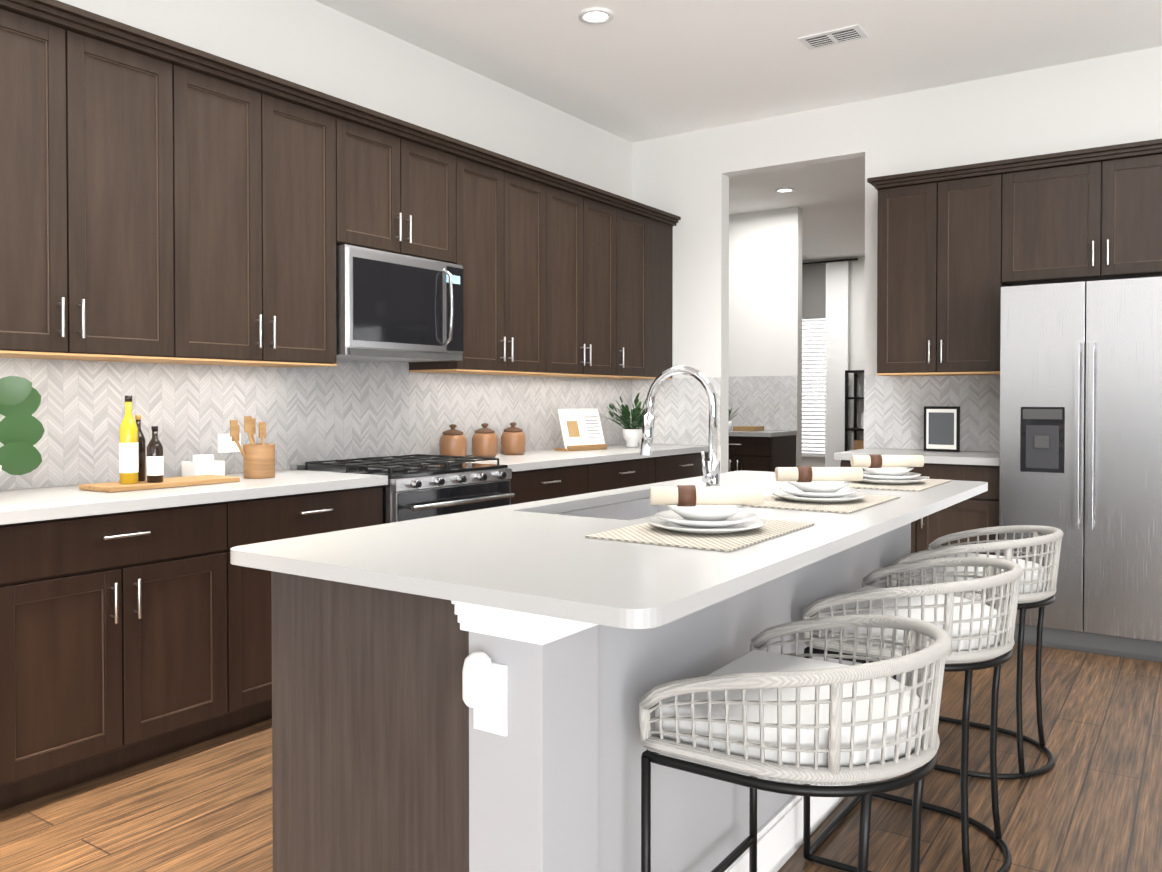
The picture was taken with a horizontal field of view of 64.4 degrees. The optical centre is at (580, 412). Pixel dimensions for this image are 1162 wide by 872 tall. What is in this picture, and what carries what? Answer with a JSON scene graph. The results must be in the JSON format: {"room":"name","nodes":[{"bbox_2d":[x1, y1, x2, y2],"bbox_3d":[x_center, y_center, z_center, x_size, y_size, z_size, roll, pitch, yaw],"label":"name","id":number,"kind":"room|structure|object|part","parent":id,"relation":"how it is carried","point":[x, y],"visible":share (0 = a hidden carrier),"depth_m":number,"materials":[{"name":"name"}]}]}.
{"room":"kitchen","nodes":[
{"label":"kitchen","id":0,"kind":"room"},
{"bbox_2d":[0,0,631,490],"bbox_3d":[-2.101,-0.370,3.176,0.120,3.080,8.865,1,1,34],"label":"wall","id":1,"kind":"structure","parent":0,"point":[314,44],"depth_m":4.67,"materials":[{"name":"white paint"}]},
{"bbox_2d":[0,358,631,489],"bbox_3d":[-1.157,0.007,4.457,0.007,0.520,5.436,1,1,34],"label":"backsplash","id":2,"kind":"structure","parent":1,"relation":"attached to","point":[342,410],"depth_m":4.18,"materials":[{"name":"tile"}]},
{"bbox_2d":[218,433,240,452],"bbox_3d":[-1.501,0.130,3.939,0.006,0.080,0.110,1,1,34],"label":"outlet","id":3,"kind":"object","parent":2,"relation":"attached to","point":[226,444],"visible":0.88,"depth_m":3.93,"materials":[{"name":"white plastic"}]},
{"bbox_2d":[0,0,680,379],"bbox_3d":[-0.959,-0.776,4.388,0.398,1.137,5.322,1,1,34],"label":"upper cabinet","id":4,"kind":"object","parent":1,"relation":"attached to","point":[164,200],"visible":1,"depth_m":3.64,"materials":[{"name":"brown wood"}]},
{"bbox_2d":[336,244,462,362],"bbox_3d":[-0.930,-0.494,4.377,0.461,0.475,0.758,1,1,34],"label":"microwave","id":5,"kind":"object","parent":4,"relation":"attached to","point":[392,307],"visible":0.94,"depth_m":4.22,"materials":[{"name":"silver metal"}]},
{"bbox_2d":[0,643,1161,871],"bbox_3d":[0.958,1.192,5.192,9.300,0.100,15.600,1,1,34],"label":"floor","id":6,"kind":"structure","parent":0,"point":[1090,801],"depth_m":2.78,"materials":[{"name":"brown wood"}]},
{"bbox_2d":[0,443,708,810],"bbox_3d":[-0.887,0.705,4.287,0.654,0.900,5.442,1,1,34],"label":"base cabinet","id":7,"kind":"object","parent":6,"relation":"on","point":[134,627],"visible":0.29,"depth_m":3.04,"materials":[{"name":"brown wood"}]},
{"bbox_2d":[0,376,44,474],"bbox_3d":[-1.855,0.080,2.847,0.286,0.388,0.389,1,1,34],"label":"plant","id":8,"kind":"object","parent":7,"relation":"on","point":[22,430],"visible":1,"depth_m":2.92,"materials":[{"name":"green plant"}]},
{"bbox_2d":[79,475,239,492],"bbox_3d":[-1.532,0.258,3.382,0.200,0.018,0.510,1,1,34],"label":"cutting board","id":9,"kind":"object","parent":7,"relation":"on","point":[109,487],"visible":0.96,"depth_m":3.30,"materials":[{"name":"brown wood"}]},
{"bbox_2d":[119,396,138,483],"bbox_3d":[-1.600,0.094,3.262,0.062,0.310,0.062,1,1,34],"label":"olive oil bottle","id":10,"kind":"object","parent":9,"relation":"on","point":[128,453],"visible":1,"depth_m":3.24,"materials":[{"name":"yellow glass"}]},
{"bbox_2d":[135,415,145,480],"bbox_3d":[-1.610,0.128,3.354,0.048,0.240,0.048,1,1,34],"label":"oil bottle","id":11,"kind":"object","parent":9,"relation":"on","point":[142,456],"visible":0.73,"depth_m":3.34,"materials":[{"name":"black glass"}]},
{"bbox_2d":[147,426,163,482],"bbox_3d":[-1.530,0.148,3.312,0.056,0.200,0.056,1,1,34],"label":"vinegar bottle","id":12,"kind":"object","parent":9,"relation":"on","point":[155,465],"visible":1,"depth_m":3.29,"materials":[{"name":"black glass"}]},
{"bbox_2d":[181,454,224,476],"bbox_3d":[-1.513,0.215,3.695,0.100,0.094,0.130,1,1,34],"label":"box","id":13,"kind":"object","parent":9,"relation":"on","point":[205,464],"visible":0.77,"depth_m":3.66,"materials":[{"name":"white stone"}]},
{"bbox_2d":[230,416,274,478],"bbox_3d":[-1.317,0.138,3.697,0.124,0.249,0.188,1,1,34],"label":"utensil crock","id":14,"kind":"object","parent":7,"relation":"on","point":[259,461],"visible":1,"depth_m":3.67,"materials":[{"name":"brown wood"}]},
{"bbox_2d":[439,424,466,458],"bbox_3d":[-0.676,0.153,4.872,0.144,0.186,0.144,1,1,34],"label":"canister","id":15,"kind":"object","parent":7,"relation":"on","point":[452,441],"visible":0.92,"depth_m":4.82,"materials":[{"name":"brown ceramic"}]},
{"bbox_2d":[472,423,497,456],"bbox_3d":[-0.530,0.150,5.087,0.144,0.186,0.144,1,1,34],"label":"canister","id":16,"kind":"object","parent":7,"relation":"on","point":[484,441],"visible":1,"depth_m":5.03,"materials":[{"name":"brown ceramic"}]},
{"bbox_2d":[501,422,525,454],"bbox_3d":[-0.390,0.147,5.294,0.144,0.186,0.144,1,1,34],"label":"canister","id":17,"kind":"object","parent":7,"relation":"on","point":[513,438],"visible":1,"depth_m":5.24,"materials":[{"name":"brown ceramic"}]},
{"bbox_2d":[555,409,606,450],"bbox_3d":[0.002,0.104,5.776,0.340,0.258,0.126,-1,1,-44],"label":"cookbook stand","id":18,"kind":"object","parent":7,"relation":"on","point":[581,429],"visible":1,"depth_m":5.75,"materials":[{"name":"white paper"}]},
{"bbox_2d":[599,393,660,446],"bbox_3d":[0.357,0.047,6.117,0.414,0.363,0.462,1,1,34],"label":"potted plant","id":19,"kind":"object","parent":7,"relation":"on","point":[632,435],"visible":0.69,"depth_m":6.09,"materials":[{"name":"green plant"}]},
{"bbox_2d":[290,454,514,523],"bbox_3d":[-0.806,0.687,4.315,0.735,0.935,0.768,1,1,34],"label":"range","id":20,"kind":"object","parent":6,"relation":"on","point":[418,486],"visible":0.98,"depth_m":4.12,"materials":[{"name":"silver metal"}]},
{"bbox_2d":[271,522,910,871],"bbox_3d":[0.296,0.735,2.674,0.748,0.885,2.426,1,1,34],"label":"kitchen island","id":21,"kind":"object","parent":6,"relation":"on","point":[460,692],"depth_m":1.75,"materials":[{"name":"white paint"}]},
{"bbox_2d":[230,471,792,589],"bbox_3d":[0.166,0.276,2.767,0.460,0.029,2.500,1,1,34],"label":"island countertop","id":22,"kind":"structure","parent":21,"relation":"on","point":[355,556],"depth_m":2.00,"materials":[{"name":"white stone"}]},
{"bbox_2d":[542,494,670,517],"bbox_3d":[0.192,0.393,2.727,0.386,0.228,0.816,1,1,34],"label":"sink","id":23,"kind":"object","parent":22,"relation":"in","point":[634,505],"depth_m":2.94,"materials":[{"name":"silver metal"}]},
{"bbox_2d":[382,480,987,633],"bbox_3d":[0.575,0.280,2.489,0.530,0.029,2.500,1,1,34],"label":"island countertop","id":24,"kind":"structure","parent":21,"relation":"on","point":[639,588],"depth_m":1.66,"materials":[{"name":"white stone"}]},
{"bbox_2d":[585,485,814,551],"bbox_3d":[0.285,0.217,2.105,0.340,0.104,0.480,1,1,34],"label":"place setting","id":25,"kind":"object","parent":24,"relation":"on","point":[711,518],"visible":1,"depth_m":2.07,"materials":[{"name":"white ceramic"}]},
{"bbox_2d":[746,466,899,513],"bbox_3d":[0.701,0.209,2.717,0.340,0.104,0.480,1,1,34],"label":"place setting","id":26,"kind":"object","parent":24,"relation":"on","point":[823,489],"visible":1,"depth_m":2.69,"materials":[{"name":"white ceramic"}]},
{"bbox_2d":[846,454,951,491],"bbox_3d":[1.094,0.201,3.296,0.340,0.104,0.480,1,1,34],"label":"place setting","id":27,"kind":"object","parent":24,"relation":"on","point":[886,472],"visible":0.98,"depth_m":3.27,"materials":[{"name":"white ceramic"}]},
{"bbox_2d":[728,433,796,471],"bbox_3d":[1.592,0.652,8.911,0.778,0.876,0.618,1,1,34],"label":"base cabinet","id":28,"kind":"object","parent":6,"relation":"on","point":[768,450],"depth_m":8.58,"materials":[{"name":"brown wood"}]},
{"bbox_2d":[728,429,795,436],"bbox_3d":[0.979,0.189,9.303,2.260,0.040,0.648,1,1,34],"label":"countertop","id":29,"kind":"structure","parent":28,"relation":"on","point":[766,433],"depth_m":8.57,"materials":[{"name":"white stone"}]},
{"bbox_2d":[729,407,739,429],"bbox_3d":[1.414,0.049,9.027,0.274,0.246,0.172,1,1,34],"label":"potted plant","id":30,"kind":"object","parent":29,"relation":"on","point":[730,425],"visible":0.33,"depth_m":8.99,"materials":[{"name":"white ceramic"}]},
{"bbox_2d":[733,426,763,430],"bbox_3d":[1.616,0.152,8.889,0.220,0.044,0.240,1,1,34],"label":"tray","id":31,"kind":"object","parent":29,"relation":"on","point":[748,428],"visible":0.86,"depth_m":8.81,"materials":[{"name":"brown wood"}]},
{"bbox_2d":[638,614,950,871],"bbox_3d":[0.450,0.797,1.784,0.491,0.781,0.542,1,1,34],"label":"stool","id":32,"kind":"object","parent":6,"relation":"on","point":[755,712],"visible":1,"depth_m":1.62,"materials":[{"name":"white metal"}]},
{"bbox_3d":[0.437,0.574,1.789,0.424,0.071,0.456,1,1,34],"label":"seat","id":33,"kind":"part","parent":32,"relation":"part of","materials":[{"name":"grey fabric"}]},
{"bbox_2d":[845,370,863,450],"bbox_3d":[3.725,0.255,11.755,0.610,1.590,0.390,1,1,34],"label":"shelf unit","id":34,"kind":"object","parent":6,"relation":"on","point":[858,444],"visible":0.27,"depth_m":11.75,"materials":[{"name":"black metal"}]},
{"bbox_2d":[802,557,1022,871],"bbox_3d":[0.924,0.787,2.501,0.491,0.781,0.542,1,1,34],"label":"stool","id":35,"kind":"object","parent":6,"relation":"on","point":[982,629],"visible":0.77,"depth_m":2.36,"materials":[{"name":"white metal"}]},
{"bbox_3d":[0.912,0.563,2.506,0.424,0.071,0.456,1,1,34],"label":"seat","id":36,"kind":"part","parent":35,"relation":"part of","materials":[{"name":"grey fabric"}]},
{"bbox_2d":[834,448,999,554],"bbox_3d":[1.970,0.684,5.242,0.870,0.915,0.654,1,1,34],"label":"base cabinet","id":37,"kind":"object","parent":6,"relation":"on","point":[981,510],"visible":0.17,"depth_m":4.89,"materials":[{"name":"brown wood"}]},
{"bbox_2d":[924,406,959,451],"bbox_3d":[2.095,0.093,5.334,0.200,0.260,0.070,1,1,40],"label":"framed picture","id":38,"kind":"object","parent":37,"relation":"on","point":[941,428],"visible":0.96,"depth_m":5.30,"materials":[{"name":"black metal"}]},
{"bbox_2d":[890,525,1063,778],"bbox_3d":[1.379,0.778,3.171,0.491,0.781,0.542,1,1,34],"label":"stool","id":39,"kind":"object","parent":6,"relation":"on","point":[1038,582],"visible":0.69,"depth_m":3.00,"materials":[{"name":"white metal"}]},
{"bbox_3d":[1.367,0.554,3.176,0.424,0.071,0.456,1,1,34],"label":"seat","id":40,"kind":"part","parent":39,"relation":"part of","materials":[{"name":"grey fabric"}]},
{"bbox_2d":[999,277,1161,661],"bbox_3d":[2.662,0.260,4.649,0.905,1.780,0.792,1,1,34],"label":"fridge","id":41,"kind":"object","parent":6,"relation":"on","point":[1081,415],"visible":0.94,"depth_m":4.39,"materials":[{"name":"grey metal"}]},
{"bbox_2d":[315,0,1161,261],"bbox_3d":[0.958,-1.988,5.147,9.300,0.100,15.600,1,1,34],"label":"ceiling","id":42,"kind":"structure","parent":0,"point":[632,71],"depth_m":4.95,"materials":[{"name":"white paint"}]},
{"bbox_2d":[578,7,612,23],"bbox_3d":[0.072,-1.922,4.468,0.170,0.012,0.170,1,1,34],"label":"recessed light","id":43,"kind":"object","parent":42,"relation":"in","point":[596,15],"visible":1,"depth_m":4.47,"materials":[{"name":"white paint"}]},
{"bbox_2d":[775,187,794,192],"bbox_3d":[1.810,-1.974,8.183,0.170,0.012,0.170,1,1,34],"label":"recessed light","id":44,"kind":"object","parent":42,"relation":"in","point":[784,190],"visible":1,"depth_m":8.17,"materials":[{"name":"white paint"}]},
{"bbox_2d":[802,258,857,466],"bbox_3d":[2.928,-0.496,12.431,1.600,3.032,0.032,1,1,34],"label":"curtain","id":45,"kind":"object","parent":42,"relation":"hanging from","point":[836,356],"visible":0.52,"depth_m":12.14,"materials":[{"name":"white"}]},
{"bbox_2d":[798,24,868,49],"bbox_3d":[1.295,-1.925,4.737,0.310,0.012,0.180,1,1,34],"label":"ceiling vent","id":46,"kind":"object","parent":42,"relation":"in","point":[835,36],"visible":1,"depth_m":4.72,"materials":[{"name":"white metal"}]},
{"bbox_2d":[729,207,802,465],"bbox_3d":[0.691,-0.465,9.956,3.480,3.080,0.120,1,1,34],"label":"wall","id":47,"kind":"structure","parent":0,"point":[765,293],"depth_m":9.09,"materials":[{"name":"white paint"}]},
{"bbox_2d":[729,376,796,430],"bbox_3d":[0.696,-0.107,9.880,3.380,0.534,0.007,1,1,34],"label":"backsplash","id":48,"kind":"structure","parent":47,"relation":"attached to","point":[768,402],"depth_m":9.11,"materials":[{"name":"tile"}]},
{"bbox_2d":[802,256,864,466],"bbox_3d":[5.036,-0.482,11.175,9.300,3.080,0.120,1,1,34],"label":"wall","id":49,"kind":"structure","parent":0,"point":[856,291],"depth_m":12.08,"materials":[{"name":"white paint"}]},
{"bbox_2d":[802,264,825,318],"bbox_3d":[2.850,-1.621,12.523,1.170,0.720,0.060,1,1,34],"label":"roman shade","id":50,"kind":"object","parent":49,"relation":"attached to","point":[814,291],"visible":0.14,"depth_m":12.31,"materials":[{"name":"grey fabric"}]},
{"bbox_2d":[802,318,825,456],"bbox_3d":[2.858,-0.361,12.552,1.150,1.900,0.048,1,1,34],"label":"window","id":51,"kind":"structure","parent":49,"relation":"in","point":[813,382],"depth_m":12.37,"materials":[{"name":"white"}]},
{"bbox_2d":[632,46,1161,472],"bbox_3d":[2.887,-0.396,5.074,6.000,3.080,0.120,1,1,34],"label":"wall","id":52,"kind":"structure","parent":0,"point":[1115,99],"depth_m":5.73,"materials":[{"name":"white paint"}]},
{"bbox_2d":[633,375,999,451],"bbox_3d":[1.448,-0.004,5.979,2.591,0.468,0.007,1,1,34],"label":"backsplash","id":53,"kind":"structure","parent":52,"relation":"attached to","point":[894,412],"depth_m":5.66,"materials":[{"name":"tile"}]},
{"bbox_2d":[875,163,1014,375],"bbox_3d":[2.120,-0.783,5.310,0.728,1.106,0.338,1,1,34],"label":"upper cabinet","id":54,"kind":"object","parent":52,"relation":"attached to","point":[958,247],"depth_m":5.16,"materials":[{"name":"brown wood"}]},
{"bbox_2d":[1015,143,1161,285],"bbox_3d":[2.764,-1.017,4.870,0.945,0.626,0.338,1,1,34],"label":"upper cabinet","id":55,"kind":"object","parent":52,"relation":"attached to","point":[1086,216],"depth_m":4.76,"materials":[{"name":"brown wood"}]}
]}

